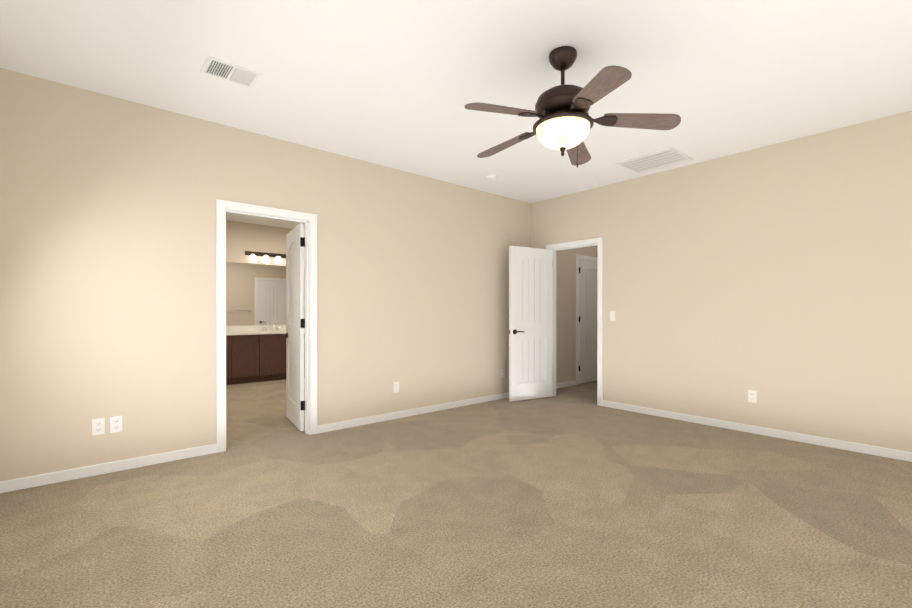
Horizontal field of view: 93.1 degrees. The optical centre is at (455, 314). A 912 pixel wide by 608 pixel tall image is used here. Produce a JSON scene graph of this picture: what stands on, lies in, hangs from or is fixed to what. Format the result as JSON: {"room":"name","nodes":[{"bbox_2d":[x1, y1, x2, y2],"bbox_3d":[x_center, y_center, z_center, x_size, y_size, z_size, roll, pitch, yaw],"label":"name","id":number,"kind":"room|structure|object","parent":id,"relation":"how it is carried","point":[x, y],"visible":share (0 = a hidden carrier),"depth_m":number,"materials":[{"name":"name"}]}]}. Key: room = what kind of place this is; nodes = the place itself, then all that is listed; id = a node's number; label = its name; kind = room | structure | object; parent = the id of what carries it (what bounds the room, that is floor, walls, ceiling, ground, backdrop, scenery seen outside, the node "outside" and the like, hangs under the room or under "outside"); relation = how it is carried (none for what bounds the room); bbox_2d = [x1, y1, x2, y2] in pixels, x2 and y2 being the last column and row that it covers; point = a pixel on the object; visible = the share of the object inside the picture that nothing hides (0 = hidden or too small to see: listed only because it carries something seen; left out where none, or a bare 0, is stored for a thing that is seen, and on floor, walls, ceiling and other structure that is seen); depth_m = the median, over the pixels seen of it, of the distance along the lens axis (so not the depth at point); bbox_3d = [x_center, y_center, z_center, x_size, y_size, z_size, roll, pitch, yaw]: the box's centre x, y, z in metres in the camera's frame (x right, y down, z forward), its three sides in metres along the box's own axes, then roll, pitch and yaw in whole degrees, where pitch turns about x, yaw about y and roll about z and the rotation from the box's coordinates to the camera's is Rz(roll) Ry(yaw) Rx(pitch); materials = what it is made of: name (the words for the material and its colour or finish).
{"room":"empty bedroom","nodes":[
{"label":"empty bedroom","id":0,"kind":"room"},
{"bbox_2d":[226,220,291,325],"bbox_3d":[-3.469,-0.231,7.837,4.100,2.740,0.120,0,0,-41],"label":"wall","id":1,"kind":"structure","parent":0,"point":[241,238],"depth_m":7.65,"materials":[{"name":"beige paint"}]},
{"bbox_2d":[226,324,285,331],"bbox_3d":[-3.630,0.255,7.605,2.574,0.101,0.021,0,0,-41],"label":"backsplash","id":2,"kind":"structure","parent":1,"relation":"attached to","point":[264,328],"depth_m":7.62,"materials":[{"name":"beige stone"}]},
{"bbox_2d":[245,251,285,263],"bbox_3d":[-3.314,-1.013,7.763,0.845,0.186,0.188,0,0,-41],"label":"sconce","id":3,"kind":"object","parent":1,"relation":"attached to","point":[265,258],"visible":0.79,"depth_m":7.66,"materials":[{"name":"white glass"}]},
{"bbox_2d":[226,262,304,324],"bbox_3d":[-3.635,-0.351,7.609,2.550,1.080,0.006,0,0,-41],"label":"bathroom mirror","id":4,"kind":"object","parent":1,"relation":"attached to","point":[255,294],"visible":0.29,"depth_m":7.67,"materials":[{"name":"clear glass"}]},
{"bbox_2d":[0,68,597,481],"bbox_3d":[-0.141,-0.224,5.265,7.850,2.740,0.120,0,0,-41],"label":"wall","id":5,"kind":"structure","parent":0,"point":[108,306],"depth_m":3.43,"materials":[{"name":"beige paint"}]},
{"bbox_2d":[92,418,104,435],"bbox_3d":[-2.565,0.808,3.097,0.070,0.116,0.009,0,0,-41],"label":"electrical outlet plate","id":6,"kind":"object","parent":5,"relation":"attached to","point":[98,426],"depth_m":3.10,"materials":[{"name":"white plastic"}]},
{"bbox_2d":[0,444,216,493],"bbox_3d":[-2.474,1.115,3.174,1.280,0.075,0.013,0,0,-41],"label":"baseboard","id":7,"kind":"structure","parent":5,"relation":"attached to","point":[56,477],"depth_m":3.10,"materials":[{"name":"white wood"}]},
{"bbox_2d":[110,416,121,432],"bbox_3d":[-2.489,0.808,3.163,0.070,0.116,0.009,0,0,-41],"label":"electrical outlet plate","id":8,"kind":"object","parent":5,"relation":"attached to","point":[115,422],"depth_m":3.16,"materials":[{"name":"white plastic"}]},
{"bbox_2d":[216,199,316,452],"bbox_3d":[-1.706,0.098,3.919,0.860,2.105,0.156,0,0,-41],"label":"door frame","id":9,"kind":"structure","parent":5,"relation":"attached to","point":[222,206],"depth_m":3.93,"materials":[{"name":"white wood"}]},
{"bbox_2d":[282,223,304,430],"bbox_3d":[-1.663,0.128,4.509,0.189,2.018,0.721,0,0,-41],"label":"bathroom door","id":10,"kind":"structure","parent":5,"relation":"in","point":[295,400],"depth_m":4.42,"materials":[{"name":"white wood"}]},
{"bbox_2d":[393,382,398,392],"bbox_3d":[-0.656,0.803,4.740,0.070,0.116,0.009,0,0,-41],"label":"electrical outlet plate","id":11,"kind":"object","parent":5,"relation":"attached to","point":[395,384],"depth_m":4.73,"materials":[{"name":"white plastic"}]},
{"bbox_2d":[317,392,508,433],"bbox_3d":[-0.124,1.109,5.195,3.200,0.075,0.013,0,0,-41],"label":"baseboard","id":12,"kind":"structure","parent":5,"relation":"attached to","point":[411,412],"depth_m":4.81,"materials":[{"name":"white wood"}]},
{"bbox_2d":[556,380,575,388],"bbox_3d":[1.558,1.105,6.644,1.000,0.075,0.013,0,0,-41],"label":"baseboard","id":13,"kind":"structure","parent":5,"relation":"attached to","point":[565,384],"depth_m":6.75,"materials":[{"name":"white wood"}]},
{"bbox_2d":[576,254,597,384],"bbox_3d":[2.262,0.088,7.245,0.854,2.105,0.014,0,0,-41],"label":"door frame","id":14,"kind":"structure","parent":5,"relation":"attached to","point":[578,257],"depth_m":6.98,"materials":[{"name":"white wood"}]},
{"bbox_2d":[579,259,597,383],"bbox_3d":[2.284,0.119,7.213,0.725,2.018,0.086,0,0,-41],"label":"hall door","id":15,"kind":"structure","parent":5,"relation":"in","point":[588,280],"depth_m":7.16,"materials":[{"name":"white wood"}]},
{"bbox_2d":[0,377,911,607],"bbox_3d":[0.152,1.197,4.928,7.850,0.100,9.260,0,0,-41],"label":"floor","id":16,"kind":"structure","parent":0,"point":[575,496],"depth_m":2.43,"materials":[{"name":"carpet"}]},
{"bbox_2d":[226,332,304,384],"bbox_3d":[-3.449,0.740,7.396,2.550,0.800,0.576,0,0,-41],"label":"bathroom vanity","id":17,"kind":"object","parent":16,"relation":"on","point":[255,353],"depth_m":7.18,"materials":[{"name":"brown wood"}]},
{"bbox_2d":[226,328,304,335],"bbox_3d":[-3.451,0.323,7.397,2.574,0.034,0.571,0,0,-41],"label":"countertop","id":18,"kind":"structure","parent":17,"relation":"on","point":[227,333],"depth_m":7.02,"materials":[{"name":"beige stone"}]},
{"bbox_2d":[263,324,280,330],"bbox_3d":[-3.282,0.237,7.729,0.313,0.136,0.171,0,0,-41],"label":"faucet","id":19,"kind":"object","parent":18,"relation":"on","point":[272,327],"depth_m":7.81,"materials":[{"name":"silver metal"}]},
{"bbox_2d":[0,0,911,228],"bbox_3d":[0.152,-1.643,4.920,7.850,0.100,9.260,0,0,-41],"label":"ceiling","id":20,"kind":"structure","parent":0,"point":[398,84],"depth_m":2.79,"materials":[{"name":"white paint"}]},
{"bbox_2d":[201,55,260,87],"bbox_3d":[-1.476,-1.581,2.833,0.310,0.011,0.230,0,0,-41],"label":"ceiling vent","id":21,"kind":"object","parent":20,"relation":"in","point":[228,71],"visible":1,"depth_m":2.82,"materials":[{"name":"white metal"}]},
{"bbox_2d":[486,174,497,180],"bbox_3d":[0.416,-1.573,4.989,0.136,0.040,0.136,0,0,-41],"label":"smoke detector","id":22,"kind":"object","parent":20,"relation":"attached to","point":[491,177],"visible":1,"depth_m":4.95,"materials":[{"name":"white plastic"}]},
{"bbox_2d":[464,46,680,167],"bbox_3d":[0.612,-1.262,2.653,1.282,0.643,1.257,0,0,-41],"label":"fan","id":23,"kind":"object","parent":20,"relation":"hanging from","point":[564,122],"visible":1,"depth_m":2.53,"materials":[{"name":"brown wood"}]},
{"bbox_2d":[615,146,693,173],"bbox_3d":[2.052,-1.585,4.483,0.520,0.012,0.580,0,0,-41],"label":"ceiling vent","id":24,"kind":"object","parent":20,"relation":"in","point":[659,159],"visible":1,"depth_m":4.47,"materials":[{"name":"white metal"}]},
{"bbox_2d":[531,111,911,451],"bbox_3d":[2.767,-0.221,4.377,0.120,2.740,5.020,0,0,-41],"label":"wall","id":25,"kind":"structure","parent":0,"point":[777,277],"depth_m":4.07,"materials":[{"name":"beige paint"}]},
{"bbox_2d":[509,246,551,401],"bbox_3d":[0.998,0.124,5.795,0.718,2.018,0.211,0,0,-41],"label":"hall door","id":26,"kind":"structure","parent":25,"relation":"in","point":[530,323],"depth_m":5.75,"materials":[{"name":"white wood"}]},
{"bbox_2d":[546,237,602,405],"bbox_3d":[1.593,0.092,5.742,0.156,2.105,0.860,0,0,-41],"label":"door frame","id":27,"kind":"structure","parent":25,"relation":"attached to","point":[599,240],"depth_m":5.42,"materials":[{"name":"white wood"}]},
{"bbox_2d":[610,311,615,320],"bbox_3d":[1.912,0.021,5.271,0.011,0.116,0.070,0,0,-41],"label":"light switch","id":28,"kind":"object","parent":25,"relation":"attached to","point":[612,315],"visible":1,"depth_m":5.27,"materials":[{"name":"white plastic"}]},
{"bbox_2d":[748,390,756,402],"bbox_3d":[2.861,0.795,4.171,0.009,0.116,0.070,0,0,-41],"label":"electrical outlet plate","id":29,"kind":"object","parent":25,"relation":"attached to","point":[752,395],"depth_m":4.17,"materials":[{"name":"white plastic"}]},
{"bbox_2d":[602,400,911,461],"bbox_3d":[3.039,1.113,3.962,0.013,0.075,3.730,0,0,-41],"label":"baseboard","id":30,"kind":"structure","parent":25,"relation":"attached to","point":[833,443],"depth_m":4.03,"materials":[{"name":"white wood"}]}
]}

